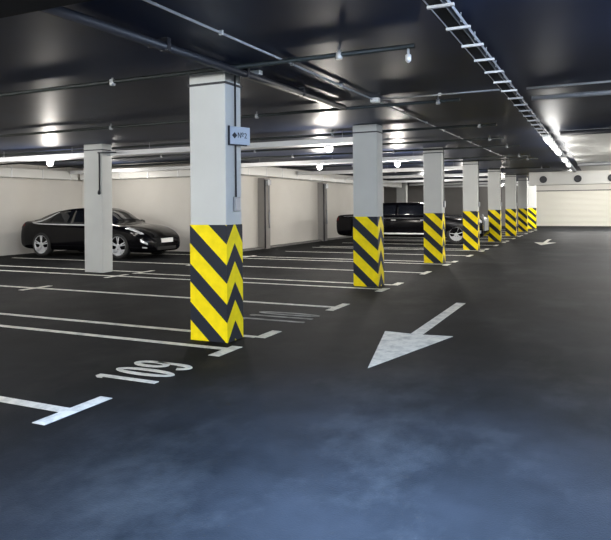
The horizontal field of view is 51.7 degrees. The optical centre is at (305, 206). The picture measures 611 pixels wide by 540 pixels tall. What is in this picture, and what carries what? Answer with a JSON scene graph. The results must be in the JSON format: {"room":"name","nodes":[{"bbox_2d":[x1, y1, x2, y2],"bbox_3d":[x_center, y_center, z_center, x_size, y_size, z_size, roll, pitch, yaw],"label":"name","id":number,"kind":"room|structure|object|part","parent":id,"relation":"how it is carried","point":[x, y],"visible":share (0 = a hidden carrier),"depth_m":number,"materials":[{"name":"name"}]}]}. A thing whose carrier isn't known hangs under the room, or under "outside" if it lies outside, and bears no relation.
{"room":"parking garage","nodes":[
{"label":"parking garage","id":0,"kind":"room"},
{"bbox_2d":[0,163,81,255],"bbox_3d":[-14.049,0.111,11.957,0.200,3.030,26.100,-1,0,25],"label":"wall","id":1,"kind":"structure","parent":0,"point":[22,200],"depth_m":21.43,"materials":[{"name":"white paint"}]},
{"bbox_2d":[82,164,190,251],"bbox_3d":[-5.630,0.036,22.531,6.450,3.030,0.200,-1,0,25],"label":"wall","id":2,"kind":"structure","parent":0,"point":[160,201],"depth_m":22.19,"materials":[{"name":"white paint"}]},
{"bbox_2d":[0,226,610,539],"bbox_3d":[0.391,1.597,22.913,25.200,0.200,58.200,-1,0,25],"label":"floor","id":3,"kind":"structure","parent":0,"point":[499,428],"depth_m":4.87,"materials":[{"name":"concrete"}]},
{"bbox_2d":[0,285,48,289],"bbox_3d":[-8.203,1.571,13.460,6.880,0.004,0.700,-1,0,25],"label":"bay","id":4,"kind":"object","parent":3,"relation":"on","point":[0,285],"visible":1,"depth_m":12.08,"materials":[{"name":"paint"}]},
{"bbox_2d":[0,396,111,424],"bbox_3d":[-4.479,1.537,5.994,6.210,0.004,0.670,-1,0,25],"label":"parking line","id":5,"kind":"object","parent":3,"relation":"on","point":[63,412],"visible":1,"depth_m":4.77,"materials":[{"name":"paint"}]},
{"bbox_2d":[0,270,128,277],"bbox_3d":[-7.264,1.562,15.461,6.880,0.004,0.700,-1,0,25],"label":"bay","id":6,"kind":"object","parent":3,"relation":"on","point":[0,270],"visible":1,"depth_m":14.41,"materials":[{"name":"paint"}]},
{"bbox_2d":[0,265,154,273],"bbox_3d":[-6.873,1.559,16.293,6.880,0.004,0.700,-1,0,25],"label":"bay","id":7,"kind":"object","parent":3,"relation":"on","point":[0,265],"visible":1,"depth_m":15.87,"materials":[{"name":"paint"}]},
{"bbox_2d":[83,144,116,272],"bbox_3d":[-4.756,0.028,14.904,1.023,3.030,0.417,-1,0,25],"label":"column","id":8,"kind":"structure","parent":3,"relation":"on","point":[97,165],"depth_m":14.88,"materials":[{"name":"white paint"}]},
{"bbox_2d":[21,208,179,258],"bbox_3d":[-6.604,0.787,20.285,5.326,1.546,2.330,-1,0,25],"label":"car","id":9,"kind":"object","parent":3,"relation":"on","point":[65,229],"visible":0.86,"depth_m":19.61,"materials":[{"name":"black paint"}]},
{"bbox_3d":[-7.361,0.554,19.663,3.153,0.116,0.049,-1,0,25],"label":"window trim","id":10,"kind":"part","parent":9,"relation":"part of","materials":[{"name":"silver metal"}]},
{"bbox_3d":[-4.215,1.002,19.164,0.053,0.126,0.540,-1,0,25],"label":"number plate","id":11,"kind":"part","parent":9,"relation":"part of","materials":[{"name":"white"}]},
{"bbox_2d":[158,245,175,249],"bbox_3d":[-4.258,1.234,19.185,0.111,0.105,0.900,-1,0,25],"label":"grille","id":12,"kind":"object","parent":9,"relation":"attached to","point":[160,247],"depth_m":19.17,"materials":[{"name":"black plastic"}]},
{"bbox_2d":[28,258,189,265],"bbox_3d":[-5.989,1.551,18.176,6.880,0.004,0.700,-1,0,25],"label":"bay","id":13,"kind":"object","parent":3,"relation":"on","point":[28,258],"visible":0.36,"depth_m":17.83,"materials":[{"name":"paint"}]},
{"bbox_2d":[0,325,241,355],"bbox_3d":[-3.589,1.529,7.879,6.220,0.004,0.460,-1,0,25],"label":"parking line","id":14,"kind":"object","parent":3,"relation":"on","point":[223,350],"visible":1,"depth_m":7.13,"materials":[{"name":"paint"}]},
{"bbox_2d":[0,313,281,337],"bbox_3d":[-3.195,1.526,8.716,6.220,0.004,0.450,-1,0,25],"label":"parking line","id":15,"kind":"object","parent":3,"relation":"on","point":[270,333],"visible":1,"depth_m":8.06,"materials":[{"name":"paint"}]},
{"bbox_2d":[96,360,192,383],"bbox_3d":[-1.460,1.510,5.796,0.655,0.005,0.679,-1,0,25],"label":"number","id":16,"kind":"object","parent":3,"relation":"on","point":[139,363],"visible":1,"depth_m":5.78,"materials":[{"name":"paint"}]},
{"bbox_2d":[36,288,348,310],"bbox_3d":[-2.269,1.518,10.700,6.210,0.004,0.670,-1,0,25],"label":"parking line","id":17,"kind":"object","parent":3,"relation":"on","point":[331,308],"visible":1,"depth_m":10.03,"materials":[{"name":"paint"}]},
{"bbox_2d":[188,71,242,342],"bbox_3d":[-1.007,-0.006,7.209,0.542,3.030,0.359,-1,0,25],"label":"striped column","id":18,"kind":"structure","parent":3,"relation":"on","point":[216,240],"depth_m":7.07,"materials":[{"name":"white paint"}]},
{"bbox_2d":[228,125,249,145],"bbox_3d":[-0.752,-0.799,7.107,0.297,0.216,0.040,-1,0,-42],"label":"sign","id":19,"kind":"object","parent":18,"relation":"attached to","point":[237,136],"visible":1,"depth_m":7.09,"materials":[{"name":"white plastic"}]},
{"bbox_2d":[118,276,389,291],"bbox_3d":[-1.378,1.510,12.585,6.220,0.004,0.460,-1,0,25],"label":"parking line","id":20,"kind":"object","parent":3,"relation":"on","point":[382,289],"visible":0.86,"depth_m":12.17,"materials":[{"name":"paint"}]},
{"bbox_2d":[137,273,402,284],"bbox_3d":[-0.985,1.506,13.423,6.220,0.004,0.450,-1,0,25],"label":"parking line","id":21,"kind":"object","parent":3,"relation":"on","point":[397,283],"visible":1,"depth_m":12.84,"materials":[{"name":"paint"}]},
{"bbox_2d":[243,311,318,322],"bbox_3d":[-0.332,1.500,8.614,0.950,0.005,0.679,-1,0,25],"label":"number","id":22,"kind":"object","parent":3,"relation":"on","point":[275,313],"visible":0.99,"depth_m":8.62,"materials":[{"name":"paint"}]},
{"bbox_2d":[244,266,431,273],"bbox_3d":[-0.058,1.498,15.407,6.210,0.004,0.670,-1,0,25],"label":"parking line","id":23,"kind":"object","parent":3,"relation":"on","point":[426,272],"visible":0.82,"depth_m":15.01,"materials":[{"name":"paint"}]},
{"bbox_2d":[248,258,449,265],"bbox_3d":[0.833,1.490,17.292,6.220,0.004,0.460,-1,0,25],"label":"parking line","id":24,"kind":"object","parent":3,"relation":"on","point":[248,258],"visible":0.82,"depth_m":17.21,"materials":[{"name":"paint"}]},
{"bbox_2d":[250,256,457,261],"bbox_3d":[1.226,1.486,18.130,6.220,0.004,0.450,-1,0,25],"label":"parking line","id":25,"kind":"object","parent":3,"relation":"on","point":[250,256],"visible":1,"depth_m":18.23,"materials":[{"name":"paint"}]},
{"bbox_2d":[352,124,383,286],"bbox_3d":[1.187,-0.026,11.924,0.504,3.030,0.359,-1,0,25],"label":"striped column","id":26,"kind":"structure","parent":3,"relation":"on","point":[368,221],"depth_m":11.78,"materials":[{"name":"white paint"}]},
{"bbox_2d":[289,251,471,256],"bbox_3d":[2.152,1.478,20.114,6.210,0.004,0.670,-1,0,25],"label":"parking line","id":27,"kind":"object","parent":3,"relation":"on","point":[289,251],"visible":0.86,"depth_m":19.46,"materials":[{"name":"paint"}]},
{"bbox_2d":[318,247,484,251],"bbox_3d":[3.043,1.470,21.999,6.220,0.004,0.460,-1,0,25],"label":"parking line","id":28,"kind":"object","parent":3,"relation":"on","point":[318,247],"visible":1,"depth_m":21.63,"materials":[{"name":"paint"}]},
{"bbox_2d":[397,183,407,202],"bbox_3d":[5.926,-0.068,38.611,0.624,3.030,0.359,-1,0,25],"label":"column","id":29,"kind":"structure","parent":3,"relation":"on","point":[402,193],"depth_m":38.43,"materials":[{"name":"white paint"}]},
{"bbox_2d":[329,246,487,249],"bbox_3d":[3.436,1.466,22.836,6.220,0.004,0.450,-1,0,25],"label":"parking line","id":30,"kind":"object","parent":3,"relation":"on","point":[329,246],"visible":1,"depth_m":22.85,"materials":[{"name":"paint"}]},
{"bbox_2d":[336,202,489,244],"bbox_3d":[4.387,0.634,26.005,6.060,1.654,2.360,-1,0,25],"label":"limousine","id":31,"kind":"object","parent":3,"relation":"on","point":[401,219],"visible":0.42,"depth_m":25.14,"materials":[{"name":"black paint"}]},
{"bbox_3d":[4.013,1.064,25.108,2.925,0.071,0.038,-1,0,25],"label":"sill trim","id":32,"kind":"part","parent":31,"relation":"part of","materials":[{"name":"silver metal"}]},
{"bbox_2d":[484,217,488,230],"bbox_3d":[7.093,0.666,24.733,0.080,0.500,0.680,-1,0,25],"label":"grille","id":33,"kind":"object","parent":31,"relation":"attached to","point":[486,219],"depth_m":24.70,"materials":[{"name":"silver metal"}]},
{"bbox_2d":[368,303,464,367],"bbox_3d":[1.494,1.484,7.751,0.810,0.004,4.250,-1,0,25],"label":"arrow","id":34,"kind":"object","parent":3,"relation":"on","point":[392,345],"visible":1,"depth_m":6.99,"materials":[{"name":"paint"}]},
{"bbox_2d":[423,147,445,262],"bbox_3d":[3.414,-0.046,16.623,0.542,3.030,0.359,-1,0,25],"label":"striped column","id":35,"kind":"structure","parent":3,"relation":"on","point":[433,161],"depth_m":16.48,"materials":[{"name":"white paint"}]},
{"bbox_2d":[462,160,479,249],"bbox_3d":[5.625,-0.066,21.329,0.542,3.030,0.359,-1,0,25],"label":"striped column","id":36,"kind":"structure","parent":3,"relation":"on","point":[471,204],"depth_m":21.19,"materials":[{"name":"white paint"}]},
{"bbox_2d":[487,168,501,241],"bbox_3d":[7.835,-0.086,26.036,0.542,3.030,0.359,-1,0,25],"label":"striped column","id":37,"kind":"structure","parent":3,"relation":"on","point":[494,176],"depth_m":25.90,"materials":[{"name":"white paint"}]},
{"bbox_2d":[505,175,516,235],"bbox_3d":[10.046,-0.105,30.743,0.542,3.030,0.359,-1,0,25],"label":"striped column","id":38,"kind":"structure","parent":3,"relation":"on","point":[510,180],"depth_m":30.60,"materials":[{"name":"white paint"}]},
{"bbox_2d":[518,178,527,231],"bbox_3d":[12.239,-0.125,35.458,0.504,3.030,0.359,-1,0,25],"label":"striped column","id":39,"kind":"structure","parent":3,"relation":"on","point":[522,182],"depth_m":35.31,"materials":[{"name":"white paint"}]},
{"bbox_2d":[528,181,536,228],"bbox_3d":[14.450,-0.145,40.164,0.504,3.030,0.359,-1,0,25],"label":"striped column","id":40,"kind":"structure","parent":3,"relation":"on","point":[532,210],"depth_m":40.02,"materials":[{"name":"white paint"}]},
{"bbox_2d":[535,239,550,244],"bbox_3d":[9.703,1.410,25.417,0.810,0.004,4.250,-1,0,25],"label":"arrow","id":41,"kind":"object","parent":3,"relation":"on","point":[546,241],"visible":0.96,"depth_m":25.01,"materials":[{"name":"paint"}]},
{"bbox_2d":[0,0,610,185],"bbox_3d":[0.362,-1.658,22.913,25.200,0.250,58.200,-1,0,25],"label":"ceiling","id":42,"kind":"structure","parent":0,"point":[534,43],"depth_m":7.19,"materials":[{"name":"black paint"}]},
{"bbox_2d":[0,167,77,180],"bbox_3d":[-11.042,-1.184,17.444,0.448,0.494,12.200,-1,0,25],"label":"ventilation duct","id":43,"kind":"object","parent":42,"relation":"hanging from","point":[5,172],"visible":0.83,"depth_m":21.23,"materials":[{"name":"grey metal"}]},
{"bbox_2d":[0,0,91,17],"bbox_3d":[-5.444,-1.421,5.727,20.700,0.120,0.750,-1,0,25],"label":"trim","id":44,"kind":"structure","parent":42,"relation":"attached to","point":[8,8],"depth_m":4.35,"materials":[{"name":"black concrete"}]},
{"bbox_2d":[80,163,189,179],"bbox_3d":[-5.423,-1.234,21.821,5.950,0.494,0.448,-1,0,25],"label":"ventilation duct","id":45,"kind":"object","parent":42,"relation":"hanging from","point":[174,173],"visible":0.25,"depth_m":21.55,"materials":[{"name":"grey metal"}]},
{"bbox_3d":[-5.423,-1.156,21.821,5.950,0.310,0.420,-1,0,25],"label":"casing","id":46,"kind":"part","parent":45,"relation":"part of","materials":[{"name":"grey metal"}]},
{"bbox_2d":[0,130,352,162],"bbox_3d":[-4.716,-1.348,15.102,12.845,0.280,0.316,-1,0,25],"label":"ventilation duct","id":47,"kind":"object","parent":42,"relation":"hanging from","point":[343,140],"visible":0.76,"depth_m":14.15,"materials":[{"name":"silver metal"}]},
{"bbox_2d":[46,160,53,165],"bbox_3d":[-6.454,-1.112,15.919,0.190,0.160,0.190,-1,0,25],"label":"lamp","id":48,"kind":"object","parent":47,"relation":"attached to","point":[49,162],"visible":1,"depth_m":15.85,"materials":[{"name":"grey"}]},
{"bbox_2d":[324,144,333,152],"bbox_3d":[0.470,-1.174,12.667,0.190,0.160,0.190,-1,0,25],"label":"lamp","id":49,"kind":"object","parent":47,"relation":"attached to","point":[328,148],"visible":1,"depth_m":12.61,"materials":[{"name":"grey"}]},
{"bbox_2d":[41,11,334,107],"bbox_3d":[-0.787,-1.487,6.915,0.070,0.069,5.343,-1,0,27],"label":"ceiling pipe","id":50,"kind":"object","parent":42,"relation":"attached to","point":[41,11],"visible":0.2,"depth_m":5.85,"materials":[{"name":"black metal"}]},
{"bbox_2d":[41,6,346,109],"bbox_3d":[-0.651,-1.464,6.851,0.088,0.118,5.343,-1,0,27],"label":"ceiling pipe","id":51,"kind":"object","parent":42,"relation":"attached to","point":[164,44],"visible":0.84,"depth_m":5.71,"materials":[{"name":"black metal"}]},
{"bbox_2d":[0,43,414,96],"bbox_3d":[-6.256,-1.373,9.230,16.050,0.198,0.065,-1,0,25],"label":"pipe","id":52,"kind":"object","parent":42,"relation":"attached to","point":[339,55],"visible":1,"depth_m":6.60,"materials":[{"name":"black metal"}]},
{"bbox_2d":[0,96,459,136],"bbox_3d":[-5.050,-1.426,12.033,15.850,0.113,0.065,-1,0,25],"label":"pipe","id":53,"kind":"object","parent":42,"relation":"attached to","point":[437,101],"visible":1,"depth_m":9.90,"materials":[{"name":"black metal"}]},
{"bbox_2d":[70,155,422,173],"bbox_3d":[-2.505,-1.367,19.809,12.845,0.280,0.316,-1,0,25],"label":"cable tray","id":54,"kind":"object","parent":42,"relation":"hanging from","point":[400,158],"visible":0.63,"depth_m":18.88,"materials":[{"name":"silver metal"}]},
{"bbox_2d":[317,164,322,169],"bbox_3d":[0.418,-1.174,18.437,0.190,0.160,0.190,-1,0,25],"label":"lamp","id":55,"kind":"object","parent":54,"relation":"attached to","point":[319,166],"visible":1,"depth_m":18.37,"materials":[{"name":"grey"}]},
{"bbox_2d":[394,161,400,166],"bbox_3d":[2.545,-1.193,17.438,0.190,0.160,0.190,-1,0,25],"label":"lamp","id":56,"kind":"object","parent":54,"relation":"attached to","point":[397,163],"visible":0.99,"depth_m":17.37,"materials":[{"name":"grey"}]},
{"bbox_2d":[0,122,496,155],"bbox_3d":[-3.752,-1.438,14.738,15.900,0.113,0.065,-1,0,25],"label":"pipe","id":57,"kind":"object","parent":42,"relation":"attached to","point":[479,125],"visible":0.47,"depth_m":13.02,"materials":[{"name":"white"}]},
{"bbox_2d":[0,135,503,164],"bbox_3d":[-2.801,-1.446,16.998,15.700,0.113,0.065,-1,0,25],"label":"pipe","id":58,"kind":"object","parent":42,"relation":"attached to","point":[489,138],"visible":0.66,"depth_m":15.77,"materials":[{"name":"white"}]},
{"bbox_2d":[250,70,262,74],"bbox_3d":[-0.585,-1.499,7.063,0.200,0.048,0.080,-1,0,25],"label":"bracket","id":59,"kind":"object","parent":42,"relation":"attached to","point":[258,72],"visible":0.5,"depth_m":7.01,"materials":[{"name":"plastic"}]},
{"bbox_2d":[47,143,519,167],"bbox_3d":[-1.906,-1.454,18.787,15.800,0.113,0.065,-1,0,25],"label":"pipe","id":60,"kind":"object","parent":42,"relation":"attached to","point":[506,145],"visible":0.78,"depth_m":17.58,"materials":[{"name":"black"}]},
{"bbox_2d":[241,166,401,187],"bbox_3d":[1.584,-1.322,29.108,0.448,0.444,18.550,-1,0,25],"label":"ventilation duct","id":61,"kind":"object","parent":42,"relation":"hanging from","point":[269,172],"visible":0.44,"depth_m":24.42,"materials":[{"name":"grey metal"}]},
{"bbox_2d":[143,0,507,158],"bbox_3d":[2.783,-1.534,12.646,0.036,0.040,18.732,-1,0,26],"label":"ceiling pipe","id":62,"kind":"object","parent":42,"relation":"attached to","point":[221,32],"visible":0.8,"depth_m":6.07,"materials":[{"name":"grey metal"}]},
{"bbox_2d":[370,97,379,102],"bbox_3d":[0.981,-1.503,8.868,0.120,0.068,0.100,-1,0,25],"label":"junction box","id":63,"kind":"object","parent":42,"relation":"attached to","point":[375,99],"visible":0.89,"depth_m":8.83,"materials":[{"name":"white plastic"}]},
{"bbox_2d":[298,162,462,174],"bbox_3d":[2.647,-1.414,23.134,6.345,0.280,0.316,-1,0,25],"label":"cable tray","id":64,"kind":"object","parent":42,"relation":"hanging from","point":[453,167],"visible":0.66,"depth_m":22.83,"materials":[{"name":"silver metal"}]},
{"bbox_2d":[271,155,529,166],"bbox_3d":[2.662,-1.496,20.398,8.700,0.113,0.065,-1,0,25],"label":"pipe","id":65,"kind":"object","parent":42,"relation":"attached to","point":[508,155],"visible":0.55,"depth_m":19.07,"materials":[{"name":"black"}]},
{"bbox_2d":[287,157,537,168],"bbox_3d":[3.302,-1.501,21.644,8.800,0.113,0.065,-1,0,25],"label":"pipe","id":66,"kind":"object","parent":42,"relation":"attached to","point":[527,158],"visible":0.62,"depth_m":20.99,"materials":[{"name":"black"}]},
{"bbox_2d":[347,170,487,179],"bbox_3d":[4.858,-1.434,27.841,6.345,0.280,0.316,-1,0,25],"label":"cable tray","id":67,"kind":"object","parent":42,"relation":"hanging from","point":[480,174],"visible":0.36,"depth_m":27.68,"materials":[{"name":"silver metal"}]},
{"bbox_2d":[381,89,499,99],"bbox_3d":[1.817,-1.525,8.531,1.660,0.040,0.024,-1,0,25],"label":"ceiling pipe","id":68,"kind":"object","parent":42,"relation":"attached to","point":[438,94],"visible":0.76,"depth_m":8.52,"materials":[{"name":"grey metal"}]},
{"bbox_2d":[383,177,504,182],"bbox_3d":[7.068,-1.454,32.547,6.345,0.280,0.316,-1,0,25],"label":"cable tray","id":69,"kind":"object","parent":42,"relation":"hanging from","point":[449,179],"visible":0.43,"depth_m":32.87,"materials":[{"name":"silver metal"}]},
{"bbox_2d":[340,166,549,174],"bbox_3d":[5.513,-1.521,26.350,8.800,0.113,0.065,-1,0,25],"label":"pipe","id":70,"kind":"object","parent":42,"relation":"attached to","point":[541,167],"visible":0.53,"depth_m":25.41,"materials":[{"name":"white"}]},
{"bbox_2d":[409,181,517,185],"bbox_3d":[9.279,-1.474,37.254,6.345,0.280,0.316,-1,0,25],"label":"cable tray","id":71,"kind":"object","parent":42,"relation":"hanging from","point":[503,182],"visible":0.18,"depth_m":37.33,"materials":[{"name":"silver metal"}]},
{"bbox_2d":[444,184,517,186],"bbox_3d":[11.489,-1.494,41.961,6.345,0.280,0.316,-1,0,25],"label":"cable tray","id":72,"kind":"object","parent":42,"relation":"hanging from","point":[503,184],"visible":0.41,"depth_m":42.27,"materials":[{"name":"silver metal"}]},
{"bbox_2d":[421,0,576,172],"bbox_3d":[6.203,-1.519,15.641,0.205,0.131,27.000,-1,0,25],"label":"cable tray","id":73,"kind":"object","parent":42,"relation":"hanging from","point":[440,9],"visible":0.82,"depth_m":5.97,"materials":[{"name":"grey metal"}]},
{"bbox_2d":[542,135,552,144],"bbox_3d":[5.039,-1.395,13.095,0.120,0.090,1.250,-1,0,25],"label":"lamp","id":74,"kind":"object","parent":73,"relation":"attached to","point":[546,138],"visible":1,"depth_m":12.78,"materials":[{"name":"white plastic"}]},
{"bbox_2d":[549,142,557,149],"bbox_3d":[5.719,-1.401,14.543,0.120,0.090,1.250,-1,0,25],"label":"lamp","id":75,"kind":"object","parent":73,"relation":"attached to","point":[553,146],"visible":0.88,"depth_m":14.35,"materials":[{"name":"white plastic"}]},
{"bbox_2d":[549,144,556,149],"bbox_3d":[5.719,-1.376,14.543,0.100,0.039,1.210,-1,0,25],"label":"diffuser","id":76,"kind":"object","parent":75,"relation":"attached to","point":[553,146],"depth_m":14.35,"materials":[{"name":"white"}]},
{"bbox_2d":[554,148,561,154],"bbox_3d":[6.442,-1.408,16.082,0.120,0.090,1.250,-1,0,25],"label":"lamp","id":77,"kind":"object","parent":73,"relation":"attached to","point":[558,151],"visible":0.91,"depth_m":15.74,"materials":[{"name":"white plastic"}]},
{"bbox_2d":[526,80,610,89],"bbox_3d":[4.544,-1.546,7.305,3.760,0.048,0.032,-1,0,25],"label":"ceiling pipe","id":78,"kind":"object","parent":42,"relation":"attached to","point":[606,81],"visible":1,"depth_m":7.88,"materials":[{"name":"grey metal"}]},
{"bbox_2d":[529,170,610,185],"bbox_3d":[13.051,-1.317,27.871,5.950,0.598,0.640,-1,0,25],"label":"duct","id":79,"kind":"object","parent":42,"relation":"attached to","point":[592,176],"visible":1,"depth_m":28.15,"materials":[{"name":"grey metal"}]},
{"bbox_2d":[539,176,546,182],"bbox_3d":[10.793,-1.247,28.600,0.320,0.320,0.040,-1,0,25],"label":"round vent","id":80,"kind":"object","parent":79,"relation":"attached to","point":[542,179],"depth_m":28.60,"materials":[{"name":"black metal"}]},
{"bbox_2d":[574,175,581,181],"bbox_3d":[12.096,-1.259,27.988,0.320,0.320,0.040,-1,0,25],"label":"round vent","id":81,"kind":"object","parent":79,"relation":"attached to","point":[577,178],"depth_m":27.99,"materials":[{"name":"black metal"}]},
{"bbox_2d":[531,90,610,100],"bbox_3d":[4.821,-1.526,7.894,3.760,0.094,0.069,-1,0,25],"label":"ceiling pipe","id":82,"kind":"object","parent":42,"relation":"attached to","point":[602,92],"visible":1,"depth_m":8.45,"materials":[{"name":"grey metal"}]},
{"bbox_2d":[559,128,610,161],"bbox_3d":[9.121,-1.597,16.839,3.780,0.030,10.150,-1,0,25],"label":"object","id":83,"kind":"structure","parent":42,"relation":"attached to","point":[587,147],"depth_m":16.31,"materials":[{"name":"white paint"}]},
{"bbox_2d":[560,128,610,135],"bbox_3d":[6.869,-1.532,12.124,3.650,0.118,0.099,-1,0,25],"label":"ceiling pipe","id":84,"kind":"object","parent":42,"relation":"attached to","point":[607,130],"visible":1,"depth_m":12.66,"materials":[{"name":"black metal"}]},
{"bbox_2d":[577,161,610,170],"bbox_3d":[16.167,-1.661,31.841,3.780,0.030,22.400,-1,0,25],"label":"trim","id":85,"kind":"structure","parent":42,"relation":"attached to","point":[606,167],"depth_m":25.66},
{"bbox_2d":[578,161,610,165],"bbox_3d":[11.290,-1.542,21.538,3.650,0.178,0.138,-1,0,25],"label":"ceiling pipe","id":86,"kind":"object","parent":42,"relation":"attached to","point":[607,162],"visible":1,"depth_m":22.04,"materials":[{"name":"grey metal"}]},
{"bbox_2d":[241,167,383,248],"bbox_3d":[0.865,-0.023,28.540,0.200,3.030,16.600,-1,0,25],"label":"wall","id":87,"kind":"structure","parent":0,"point":[293,203],"depth_m":25.28,"materials":[{"name":"white paint"}]},
{"bbox_2d":[258,178,270,248],"bbox_3d":[-1.464,0.233,22.869,0.398,2.560,0.488,-1,0,25],"label":"wall pier","id":88,"kind":"object","parent":87,"relation":"attached to","point":[264,184],"visible":0.95,"depth_m":22.75,"materials":[{"name":"grey paint"}]},
{"bbox_2d":[243,236,351,251],"bbox_3d":[1.050,1.456,28.459,0.180,0.070,16.600,-1,0,25],"label":"baseboard","id":89,"kind":"structure","parent":87,"relation":"attached to","point":[334,238],"depth_m":25.04,"materials":[{"name":"grey concrete"}]},
{"bbox_2d":[318,183,327,240],"bbox_3d":[0.789,0.213,27.666,0.398,2.560,0.488,-1,0,25],"label":"wall pier","id":90,"kind":"object","parent":87,"relation":"attached to","point":[322,187],"visible":0.93,"depth_m":27.53,"materials":[{"name":"grey paint"}]},
{"bbox_2d":[384,184,517,225],"bbox_3d":[9.003,-0.096,47.808,15.650,3.030,0.200,-1,0,25],"label":"wall","id":91,"kind":"structure","parent":0,"point":[453,195],"depth_m":46.77,"materials":[{"name":"grey paint"}]},
{"bbox_2d":[536,184,610,190],"bbox_3d":[19.400,-1.440,42.919,7.350,0.530,0.200,-1,0,25],"label":"lintel","id":92,"kind":"object","parent":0,"point":[587,186],"visible":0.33,"depth_m":43.25,"materials":[{"name":"white paint"}]},
{"bbox_2d":[536,189,610,226],"bbox_3d":[19.382,0.075,42.862,7.300,2.498,0.130,-1,0,25],"label":"roller shutter","id":93,"kind":"object","parent":92,"relation":"attached to","point":[554,207],"visible":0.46,"depth_m":43.30,"materials":[{"name":"white metal"}]},
{"bbox_3d":[19.371,-1.144,42.862,7.300,0.060,0.130,-1,0,25],"label":"head rail","id":94,"kind":"part","parent":93,"relation":"part of","materials":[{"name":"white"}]}
]}

